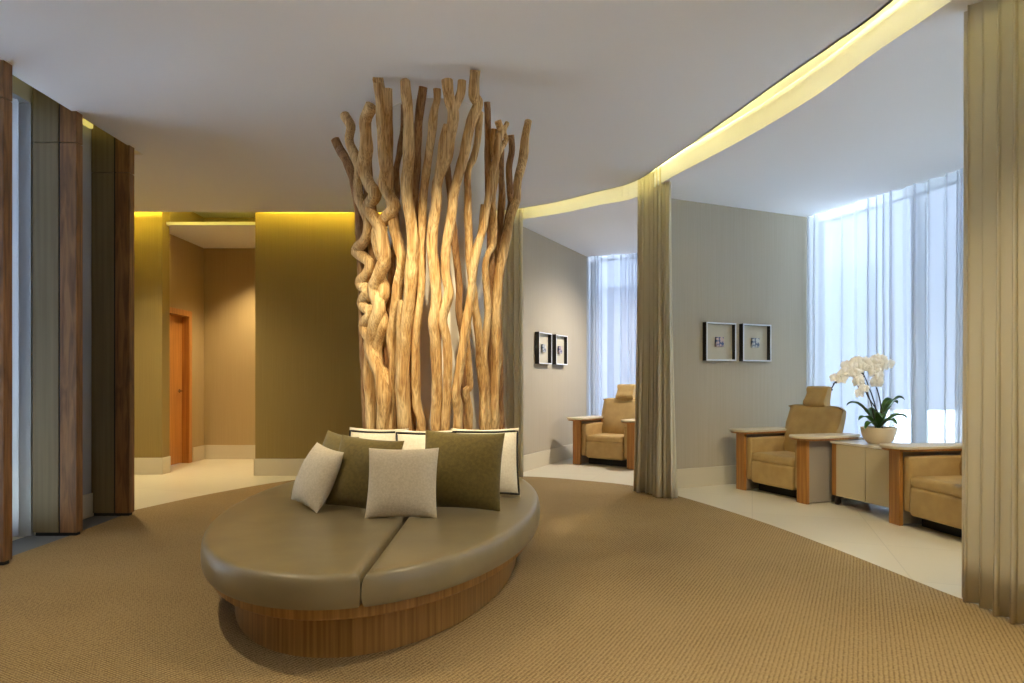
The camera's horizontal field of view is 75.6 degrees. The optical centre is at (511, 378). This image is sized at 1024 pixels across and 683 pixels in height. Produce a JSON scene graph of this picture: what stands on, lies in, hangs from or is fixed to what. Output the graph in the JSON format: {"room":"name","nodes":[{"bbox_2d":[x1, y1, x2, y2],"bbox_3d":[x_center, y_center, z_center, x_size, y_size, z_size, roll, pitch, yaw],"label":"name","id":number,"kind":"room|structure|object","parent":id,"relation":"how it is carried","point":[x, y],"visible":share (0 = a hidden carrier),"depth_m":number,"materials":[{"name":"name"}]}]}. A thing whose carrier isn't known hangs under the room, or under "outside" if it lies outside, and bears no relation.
{"room":"spa relaxation lounge","nodes":[
{"label":"spa relaxation lounge","id":0,"kind":"room"},
{"bbox_2d":[12,75,91,536],"bbox_3d":[-3.735,-0.610,1.675,0.150,3.620,8.750,0,0,0],"label":"wall","id":1,"kind":"structure","parent":0,"point":[21,91],"depth_m":5.02,"materials":[{"name":"grey"}]},
{"bbox_2d":[12,98,18,536],"bbox_3d":[-3.712,-0.460,4.138,0.070,3.260,1.665,0,0,0],"label":"sheer curtain","id":2,"kind":"object","parent":1,"relation":"hanging from","point":[15,103],"visible":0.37,"depth_m":4.92,"materials":[{"name":"white fabric"}]},
{"bbox_2d":[34,493,93,534],"bbox_3d":[-3.651,1.095,5.525,0.018,0.210,0.950,0,0,0],"label":"baseboard","id":3,"kind":"structure","parent":1,"relation":"attached to","point":[87,498],"depth_m":5.66,"materials":[{"name":"beige"}]},
{"bbox_2d":[12,516,118,555],"bbox_3d":[-3.513,1.196,1.710,0.335,0.008,8.620,0,0,0],"label":"trim","id":4,"kind":"structure","parent":1,"relation":"attached to","point":[26,543],"depth_m":4.90,"materials":[{"name":"grey stone"}]},
{"bbox_2d":[0,60,11,564],"bbox_3d":[-3.402,-0.604,4.237,0.335,3.592,0.075,0,0,0],"label":"timber fin","id":5,"kind":"object","parent":4,"relation":"on","point":[5,67],"visible":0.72,"depth_m":4.21,"materials":[{"name":"wood"}]},
{"bbox_2d":[33,88,82,535],"bbox_3d":[-3.467,-0.604,5.037,0.335,3.592,0.075,0,0,0],"label":"timber fin","id":6,"kind":"object","parent":4,"relation":"on","point":[57,129],"visible":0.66,"depth_m":5.01,"materials":[{"name":"brown wood"}]},
{"bbox_2d":[91,124,133,515],"bbox_3d":[-3.487,-0.604,5.768,0.335,3.592,0.075,0,0,0],"label":"timber fin","id":7,"kind":"object","parent":4,"relation":"on","point":[112,160],"visible":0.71,"depth_m":5.74,"materials":[{"name":"brown wood"}]},
{"bbox_2d":[83,118,92,128],"bbox_3d":[-3.645,-2.220,5.535,0.030,0.100,0.370,0,0,0],"label":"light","id":8,"kind":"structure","parent":1,"relation":"attached to","point":[86,123],"depth_m":5.66,"materials":[{"name":"yellow"}]},
{"bbox_2d":[134,212,169,457],"bbox_3d":[-5.200,-0.610,8.390,1.600,3.620,0.180,0,0,0],"label":"wall","id":9,"kind":"structure","parent":0,"point":[151,231],"depth_m":8.30,"materials":[{"name":"yellow paint"}]},
{"bbox_2d":[134,458,161,474],"bbox_3d":[-5.195,1.095,8.293,1.610,0.210,0.015,0,0,0],"label":"baseboard","id":10,"kind":"structure","parent":9,"relation":"attached to","point":[142,466],"depth_m":8.29,"materials":[{"name":"beige paint"}]},
{"bbox_2d":[162,456,170,474],"bbox_3d":[-4.393,1.095,8.383,0.015,0.210,0.195,0,0,0],"label":"baseboard","id":11,"kind":"structure","parent":9,"relation":"attached to","point":[166,461],"depth_m":8.38,"materials":[{"name":"beige"}]},
{"bbox_2d":[170,212,203,447],"bbox_3d":[-4.720,-0.610,9.225,0.200,3.620,1.650,0,0,0],"label":"wall","id":12,"kind":"structure","parent":0,"point":[186,258],"depth_m":9.54,"materials":[{"name":"beige paint"}]},
{"bbox_2d":[170,307,191,464],"bbox_3d":[-4.707,0.115,9.095,0.205,2.170,0.810,0,0,0],"label":"door","id":13,"kind":"structure","parent":12,"relation":"in","point":[180,320],"depth_m":9.38,"materials":[{"name":"orange wood"}]},
{"bbox_2d":[192,445,204,461],"bbox_3d":[-4.612,1.095,9.720,0.015,0.210,0.360,0,0,0],"label":"baseboard","id":14,"kind":"structure","parent":12,"relation":"attached to","point":[198,453],"depth_m":9.70,"materials":[{"name":"beige"}]},
{"bbox_2d":[166,222,254,247],"bbox_3d":[-3.810,-1.980,9.150,1.620,0.040,1.500,0,0,0],"label":"ceiling","id":15,"kind":"structure","parent":0,"point":[202,234],"depth_m":8.89,"materials":[{"name":"white paint"}]},
{"bbox_2d":[194,212,254,217],"bbox_3d":[-0.275,-2.470,4.250,11.850,0.100,14.500,0,0,0],"label":"ceiling","id":16,"kind":"structure","parent":0,"point":[203,214],"depth_m":9.71,"materials":[{"name":"white paint"}]},
{"bbox_2d":[204,218,254,444],"bbox_3d":[-3.860,-0.610,9.975,1.920,3.620,0.150,0,0,0],"label":"wall","id":17,"kind":"structure","parent":0,"point":[229,273],"depth_m":9.90,"materials":[{"name":"beige paint"}]},
{"bbox_2d":[205,445,254,458],"bbox_3d":[-3.810,1.095,9.893,1.620,0.210,0.015,0,0,0],"label":"baseboard","id":18,"kind":"structure","parent":17,"relation":"attached to","point":[211,451],"depth_m":9.88,"materials":[{"name":"beige paint"}]},
{"bbox_2d":[255,212,494,458],"bbox_3d":[-1.565,-0.610,8.280,3.250,3.620,0.160,0,0,0],"label":"wall","id":19,"kind":"structure","parent":0,"point":[308,371],"depth_m":8.20,"materials":[{"name":"paint"}]},
{"bbox_2d":[254,459,304,475],"bbox_3d":[-1.600,1.095,8.193,3.200,0.210,0.015,0,0,0],"label":"baseboard","id":20,"kind":"structure","parent":19,"relation":"attached to","point":[263,467],"depth_m":8.19,"materials":[{"name":"beige paint"}]},
{"bbox_2d":[0,0,892,211],"bbox_3d":[-1.919,-2.053,2.725,8.162,0.045,10.650,0,0,0],"label":"ceiling","id":21,"kind":"structure","parent":0,"point":[221,105],"depth_m":4.37,"materials":[{"name":"white paint"}]},
{"bbox_2d":[685,0,900,148],"bbox_3d":[1.420,-2.195,2.784,2.137,0.050,11.273,0,0,-13],"label":"cove","id":22,"kind":"object","parent":21,"relation":"in","point":[813,63],"visible":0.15,"depth_m":4.70,"materials":[{"name":"white paint"}]},
{"bbox_2d":[501,208,522,476],"bbox_3d":[0.004,-0.480,8.002,0.304,3.320,0.098,0,0,24],"label":"drape","id":23,"kind":"object","parent":22,"relation":"hanging from","point":[512,291],"visible":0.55,"depth_m":7.97,"materials":[{"name":"beige fabric"}]},
{"bbox_2d":[633,166,677,498],"bbox_3d":[1.476,-0.480,6.780,0.231,3.320,0.618,0,0,-27],"label":"drape","id":24,"kind":"object","parent":22,"relation":"hanging from","point":[655,465],"visible":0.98,"depth_m":6.72,"materials":[{"name":"beige fabric"}]},
{"bbox_2d":[12,458,1023,624],"bbox_3d":[-0.300,1.300,4.150,11.800,0.200,14.300,0,0,0],"label":"floor","id":25,"kind":"structure","parent":0,"point":[932,558],"depth_m":6.07,"materials":[{"name":"beige tile"}]},
{"bbox_2d":[0,476,1023,682],"bbox_3d":[-0.467,1.195,2.766,5.906,0.010,10.732,0,0,0],"label":"carpet","id":26,"kind":"object","parent":25,"relation":"on","point":[613,583],"visible":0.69,"depth_m":3.33,"materials":[{"name":"carpet"}]},
{"bbox_2d":[201,477,539,657],"bbox_3d":[-0.800,0.989,4.500,1.978,0.402,3.728,0,0,0],"label":"bench","id":27,"kind":"object","parent":26,"relation":"on","point":[335,581],"visible":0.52,"depth_m":2.98,"materials":[{"name":"leather"}]},
{"bbox_2d":[201,480,409,609],"bbox_3d":[-1.202,0.858,4.500,1.175,0.140,3.728,0,0,0],"label":"seat cushion","id":28,"kind":"object","parent":27,"relation":"on","point":[269,549],"depth_m":3.03,"materials":[{"name":"beige leather"}]},
{"bbox_2d":[291,443,343,512],"bbox_3d":[-1.198,0.597,4.055,0.223,0.385,0.387,0,0,-37],"label":"cushion","id":29,"kind":"object","parent":27,"relation":"on","point":[314,482],"visible":1,"depth_m":3.95,"materials":[{"name":"beige fabric"}]},
{"bbox_2d":[322,430,358,450],"bbox_3d":[-1.181,0.572,4.433,0.407,0.436,0.179,0,0,43],"label":"cushion","id":30,"kind":"object","parent":27,"relation":"on","point":[332,440],"visible":0.19,"depth_m":4.43,"materials":[{"name":"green fabric"}]},
{"bbox_2d":[331,137,367,428],"bbox_3d":[-1.189,-0.490,5.046,0.256,2.836,0.562,0,0,-30],"label":"branch","id":31,"kind":"object","parent":27,"relation":"on","point":[340,150],"visible":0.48,"depth_m":4.87,"materials":[{"name":"brown wood"}]},
{"bbox_2d":[340,111,376,428],"bbox_3d":[-1.111,-0.510,4.784,0.284,2.876,0.315,0,0,0],"label":"branch","id":32,"kind":"object","parent":27,"relation":"on","point":[357,250],"visible":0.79,"depth_m":4.72,"materials":[{"name":"brown wood"}]},
{"bbox_2d":[325,435,403,508],"bbox_3d":[-0.895,0.570,4.003,0.484,0.441,0.219,0,0,21],"label":"cushion","id":33,"kind":"object","parent":27,"relation":"on","point":[350,487],"visible":0.54,"depth_m":3.95,"materials":[{"name":"green fabric"}]},
{"bbox_2d":[363,163,376,304],"bbox_3d":[-1.021,-0.359,4.867,0.130,2.574,0.343,0,0,0],"label":"branch","id":34,"kind":"object","parent":27,"relation":"on","point":[370,249],"visible":0.06,"depth_m":4.75,"materials":[{"name":"brown wood"}]},
{"bbox_2d":[356,101,390,429],"bbox_3d":[-0.958,-0.480,4.641,0.245,2.816,0.402,0,0,0],"label":"branch","id":35,"kind":"object","parent":27,"relation":"on","point":[364,159],"visible":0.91,"depth_m":4.58,"materials":[{"name":"brown wood"}]},
{"bbox_2d":[349,427,408,440],"bbox_3d":[-0.923,0.562,4.500,0.445,0.456,0.188,0,0,22],"label":"cushion","id":36,"kind":"object","parent":27,"relation":"on","point":[374,434],"visible":0.23,"depth_m":4.49,"materials":[{"name":"beige fabric"}]},
{"bbox_2d":[369,77,400,420],"bbox_3d":[-0.915,-0.565,4.650,0.193,2.985,0.453,0,0,-20],"label":"branch","id":37,"kind":"object","parent":27,"relation":"on","point":[393,208],"visible":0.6,"depth_m":4.50,"materials":[{"name":"brown wood"}]},
{"bbox_2d":[383,104,403,368],"bbox_3d":[-0.846,-0.466,4.689,0.080,2.786,0.533,0,0,-23],"label":"branch","id":38,"kind":"object","parent":27,"relation":"on","point":[396,167],"visible":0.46,"depth_m":4.57,"materials":[{"name":"brown wood"}]},
{"bbox_2d":[382,88,405,429],"bbox_3d":[-0.820,-0.516,4.641,0.172,2.888,0.442,0,0,-7],"label":"branch","id":39,"kind":"object","parent":27,"relation":"on","point":[393,224],"visible":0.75,"depth_m":4.55,"materials":[{"name":"brown wood"}]},
{"bbox_2d":[365,448,438,517],"bbox_3d":[-0.632,0.597,3.811,0.410,0.385,0.212,0,0,-2],"label":"cushion","id":40,"kind":"object","parent":27,"relation":"on","point":[401,482],"visible":1,"depth_m":3.74,"materials":[{"name":"beige fabric"}]},
{"bbox_2d":[395,78,418,430],"bbox_3d":[-0.711,-0.510,4.504,0.142,2.877,0.468,0,0,-15],"label":"branch","id":41,"kind":"object","parent":27,"relation":"on","point":[405,307],"visible":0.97,"depth_m":4.46,"materials":[{"name":"brown wood"}]},
{"bbox_2d":[409,86,426,430],"bbox_3d":[-0.670,-0.503,4.549,0.103,2.862,0.476,0,0,-17],"label":"branch","id":42,"kind":"object","parent":27,"relation":"on","point":[422,91],"visible":0.4,"depth_m":4.41,"materials":[{"name":"brown wood"}]},
{"bbox_2d":[395,429,455,449],"bbox_3d":[-0.552,0.564,4.387,0.463,0.453,0.179,0,0,-5],"label":"cushion","id":43,"kind":"object","parent":27,"relation":"on","point":[412,440],"visible":0.18,"depth_m":4.37,"materials":[{"name":"beige fabric"}]},
{"bbox_2d":[411,88,440,430],"bbox_3d":[-0.602,-0.487,4.503,0.122,2.830,0.467,0,0,-22],"label":"branch","id":44,"kind":"object","parent":27,"relation":"on","point":[433,115],"visible":0.91,"depth_m":4.48,"materials":[{"name":"brown wood"}]},
{"bbox_2d":[388,98,486,430],"bbox_3d":[-0.580,-0.552,5.150,0.770,2.956,0.770,0,0,0],"label":"column","id":45,"kind":"structure","parent":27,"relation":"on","point":[478,170],"depth_m":4.81,"materials":[{"name":"beige paint"}]},
{"bbox_2d":[426,78,465,430],"bbox_3d":[-0.483,-0.509,4.442,0.190,2.873,0.448,0,0,-30],"label":"branch","id":46,"kind":"object","parent":27,"relation":"on","point":[445,152],"visible":0.95,"depth_m":4.38,"materials":[{"name":"brown wood"}]},
{"bbox_2d":[361,477,539,606],"bbox_3d":[-0.210,0.858,4.500,0.799,0.140,3.659,0,0,0],"label":"seat cushion","id":47,"kind":"object","parent":27,"relation":"on","point":[420,557],"depth_m":3.16,"materials":[{"name":"beige leather"}]},
{"bbox_2d":[445,166,466,428],"bbox_3d":[-0.379,-0.259,4.601,0.088,2.372,0.382,0,0,16],"label":"branch","id":48,"kind":"object","parent":27,"relation":"on","point":[448,177],"visible":0.45,"depth_m":4.56,"materials":[{"name":"brown wood"}]},
{"bbox_2d":[438,70,482,430],"bbox_3d":[-0.382,-0.553,4.440,0.183,2.960,0.441,0,0,-42],"label":"branch","id":49,"kind":"object","parent":27,"relation":"on","point":[475,98],"visible":0.97,"depth_m":4.38,"materials":[{"name":"brown wood"}]},
{"bbox_2d":[425,430,504,510],"bbox_3d":[-0.305,0.554,4.024,0.506,0.473,0.236,0,0,8],"label":"cushion","id":50,"kind":"object","parent":27,"relation":"on","point":[468,465],"visible":0.81,"depth_m":3.94,"materials":[{"name":"green fabric"}]},
{"bbox_2d":[462,204,483,429],"bbox_3d":[-0.282,-0.139,4.643,0.119,2.134,0.268,0,0,-30],"label":"branch","id":51,"kind":"object","parent":27,"relation":"on","point":[467,389],"visible":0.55,"depth_m":4.67,"materials":[{"name":"brown wood"}]},
{"bbox_2d":[464,111,488,429],"bbox_3d":[-0.247,-0.433,4.631,0.140,2.722,0.443,0,0,4],"label":"branch","id":52,"kind":"object","parent":27,"relation":"on","point":[477,323],"visible":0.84,"depth_m":4.54,"materials":[{"name":"brown wood"}]},
{"bbox_2d":[451,120,508,428],"bbox_3d":[-0.228,-0.427,4.541,0.404,2.708,0.181,0,0,11],"label":"branch","id":53,"kind":"object","parent":27,"relation":"on","point":[457,403],"visible":0.92,"depth_m":4.50,"materials":[{"name":"brown wood"}]},
{"bbox_2d":[451,428,520,497],"bbox_3d":[-0.175,0.560,4.408,0.460,0.460,0.216,0,0,-6],"label":"cushion","id":54,"kind":"object","parent":27,"relation":"on","point":[509,474],"visible":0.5,"depth_m":4.37,"materials":[{"name":"beige fabric"}]},
{"bbox_2d":[484,101,494,378],"bbox_3d":[-0.153,-0.488,4.723,0.087,2.830,0.453,0,0,0],"label":"branch","id":55,"kind":"object","parent":27,"relation":"on","point":[487,106],"visible":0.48,"depth_m":4.58,"materials":[{"name":"brown wood"}]},
{"bbox_2d":[482,128,498,429],"bbox_3d":[-0.167,-0.394,4.680,0.114,2.642,0.368,0,0,-12],"label":"branch","id":56,"kind":"object","parent":27,"relation":"on","point":[493,214],"visible":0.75,"depth_m":4.62,"materials":[{"name":"brown wood"}]},
{"bbox_2d":[494,140,505,428],"bbox_3d":[-0.092,-0.394,4.937,0.105,2.643,0.474,0,0,0],"label":"branch","id":57,"kind":"object","parent":27,"relation":"on","point":[501,183],"visible":0.27,"depth_m":4.79,"materials":[{"name":"brown wood"}]},
{"bbox_2d":[499,135,514,428],"bbox_3d":[-0.054,-0.422,4.913,0.154,2.698,0.353,0,0,0],"label":"branch","id":58,"kind":"object","parent":27,"relation":"on","point":[509,178],"visible":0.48,"depth_m":4.82,"materials":[{"name":"brown wood"}]},
{"bbox_2d":[490,119,531,429],"bbox_3d":[0.007,-0.518,4.860,0.378,2.890,0.248,0,0,-22],"label":"branch","id":59,"kind":"object","parent":27,"relation":"on","point":[495,358],"visible":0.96,"depth_m":4.78,"materials":[{"name":"brown wood"}]},
{"bbox_2d":[567,384,635,469],"bbox_3d":[1.468,0.637,9.308,1.190,1.125,0.890,0,0,38],"label":"recliner","id":60,"kind":"object","parent":25,"relation":"on","point":[608,438],"visible":0.75,"depth_m":9.27,"materials":[{"name":"beige leather"}]},
{"bbox_2d":[729,386,863,503],"bbox_3d":[2.971,0.637,6.898,0.890,1.125,1.190,0,0,-22],"label":"recliner","id":61,"kind":"object","parent":25,"relation":"on","point":[794,460],"visible":0.91,"depth_m":6.81,"materials":[{"name":"beige"}]},
{"bbox_2d":[830,440,892,507],"bbox_3d":[3.385,0.897,6.039,0.450,0.604,0.790,0,0,-16],"label":"base cabinet","id":62,"kind":"object","parent":25,"relation":"on","point":[860,468],"visible":0.45,"depth_m":6.01,"materials":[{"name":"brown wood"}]},
{"bbox_2d":[829,353,907,444],"bbox_3d":[3.255,0.178,5.987,0.648,0.835,0.367,0,0,-26],"label":"potted orchid","id":63,"kind":"object","parent":62,"relation":"on","point":[875,365],"visible":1,"depth_m":5.99,"materials":[{"name":"white plant"}]},
{"bbox_2d":[879,443,961,537],"bbox_3d":[3.576,0.637,5.078,0.890,1.125,1.190,0,0,-8],"label":"recliner","id":64,"kind":"object","parent":25,"relation":"on","point":[925,479],"visible":0.37,"depth_m":5.34,"materials":[{"name":"beige leather"}]},
{"bbox_2d":[523,227,586,454],"bbox_3d":[0.599,-0.535,9.626,0.160,3.470,2.531,0,0,27],"label":"wall","id":65,"kind":"structure","parent":0,"point":[554,274],"depth_m":9.38,"materials":[{"name":"beige paint"}]},
{"bbox_2d":[535,332,551,363],"bbox_3d":[0.435,-0.420,9.050,0.065,0.430,0.430,0,0,27],"label":"picture frame","id":66,"kind":"object","parent":65,"relation":"attached to","point":[543,341],"visible":1,"depth_m":9.07,"materials":[{"name":"black"}]},
{"bbox_2d":[541,344,545,352],"bbox_3d":[0.431,-0.420,9.052,0.033,0.110,0.110,0,0,27],"label":"artwork","id":67,"kind":"object","parent":66,"relation":"attached to","point":[543,347],"depth_m":9.02,"materials":[{"name":"grey paper"}]},
{"bbox_2d":[523,444,572,471],"bbox_3d":[0.677,1.095,9.587,0.015,0.210,2.531,0,0,27],"label":"baseboard","id":68,"kind":"structure","parent":65,"relation":"attached to","point":[546,457],"depth_m":9.18,"materials":[{"name":"beige paint"}]},
{"bbox_2d":[552,334,567,364],"bbox_3d":[0.698,-0.420,9.571,0.065,0.430,0.430,0,0,27],"label":"picture frame","id":69,"kind":"object","parent":65,"relation":"attached to","point":[559,342],"visible":1,"depth_m":9.59,"materials":[{"name":"black"}]},
{"bbox_2d":[557,346,561,353],"bbox_3d":[0.694,-0.420,9.573,0.033,0.110,0.110,0,0,27],"label":"artwork","id":70,"kind":"object","parent":69,"relation":"attached to","point":[559,348],"depth_m":9.53,"materials":[{"name":"multicoloured paper"}]},
{"bbox_2d":[518,0,891,208],"bbox_3d":[1.536,-2.064,2.853,1.334,0.069,10.888,0,0,-13],"label":"trim","id":71,"kind":"structure","parent":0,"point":[891,0],"depth_m":4.85,"materials":[{"name":"white paint"}]},
{"bbox_2d":[496,0,956,218],"bbox_3d":[1.784,-2.070,2.988,1.498,0.200,11.164,0,0,-14],"label":"cove light","id":72,"kind":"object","parent":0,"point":[905,16],"depth_m":4.88,"materials":[{"name":"white paint"}]},
{"bbox_2d":[671,199,806,487],"bbox_3d":[2.654,-0.535,7.698,2.412,3.470,0.155,0,0,-24],"label":"wall","id":73,"kind":"structure","parent":0,"point":[738,266],"depth_m":7.55,"materials":[{"name":"beige paint"}]},
{"bbox_2d":[703,322,735,360],"bbox_3d":[2.345,-0.420,7.454,0.430,0.430,0.065,0,0,-24],"label":"picture frame","id":74,"kind":"object","parent":73,"relation":"attached to","point":[719,339],"visible":1,"depth_m":7.46,"materials":[{"name":"black"}]},
{"bbox_2d":[715,337,723,346],"bbox_3d":[2.343,-0.420,7.458,0.110,0.110,0.033,0,0,-24],"label":"artwork","id":75,"kind":"object","parent":74,"relation":"attached to","point":[719,341],"depth_m":7.44,"materials":[{"name":"multicoloured paper"}]},
{"bbox_2d":[739,324,770,361],"bbox_3d":[2.830,-0.420,7.672,0.430,0.430,0.065,0,0,-24],"label":"picture frame","id":76,"kind":"object","parent":73,"relation":"attached to","point":[754,339],"visible":1,"depth_m":7.68,"materials":[{"name":"black"}]},
{"bbox_2d":[751,338,759,347],"bbox_3d":[2.828,-0.420,7.676,0.110,0.110,0.033,0,0,-24],"label":"artwork","id":77,"kind":"object","parent":76,"relation":"attached to","point":[755,342],"depth_m":7.66,"materials":[{"name":"grey paper"}]},
{"bbox_2d":[523,0,982,256],"bbox_3d":[2.872,-1.997,4.292,4.212,0.046,14.554,0,0,-14],"label":"ceiling","id":78,"kind":"structure","parent":0,"point":[896,122],"depth_m":5.70,"materials":[{"name":"white paint"}]},
{"bbox_2d":[586,253,636,415],"bbox_3d":[2.430,-0.398,9.701,3.046,3.135,0.401,0,0,44],"label":"sheer curtain","id":79,"kind":"object","parent":78,"relation":"hanging from","point":[611,280],"visible":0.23,"depth_m":10.50,"materials":[{"name":"white fabric"}]},
{"bbox_2d":[806,168,963,442],"bbox_3d":[4.630,-0.398,2.822,0.725,3.135,10.614,0,0,-8],"label":"sheer curtain","id":80,"kind":"object","parent":78,"relation":"hanging from","point":[885,271],"visible":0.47,"depth_m":6.87,"materials":[{"name":"white fabric"}]},
{"bbox_2d":[962,0,1023,623],"bbox_3d":[2.471,-0.480,3.078,0.136,3.320,0.978,0,0,-2],"label":"drape","id":81,"kind":"object","parent":78,"relation":"hanging from","point":[993,206],"visible":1,"depth_m":3.37,"materials":[{"name":"beige fabric"}]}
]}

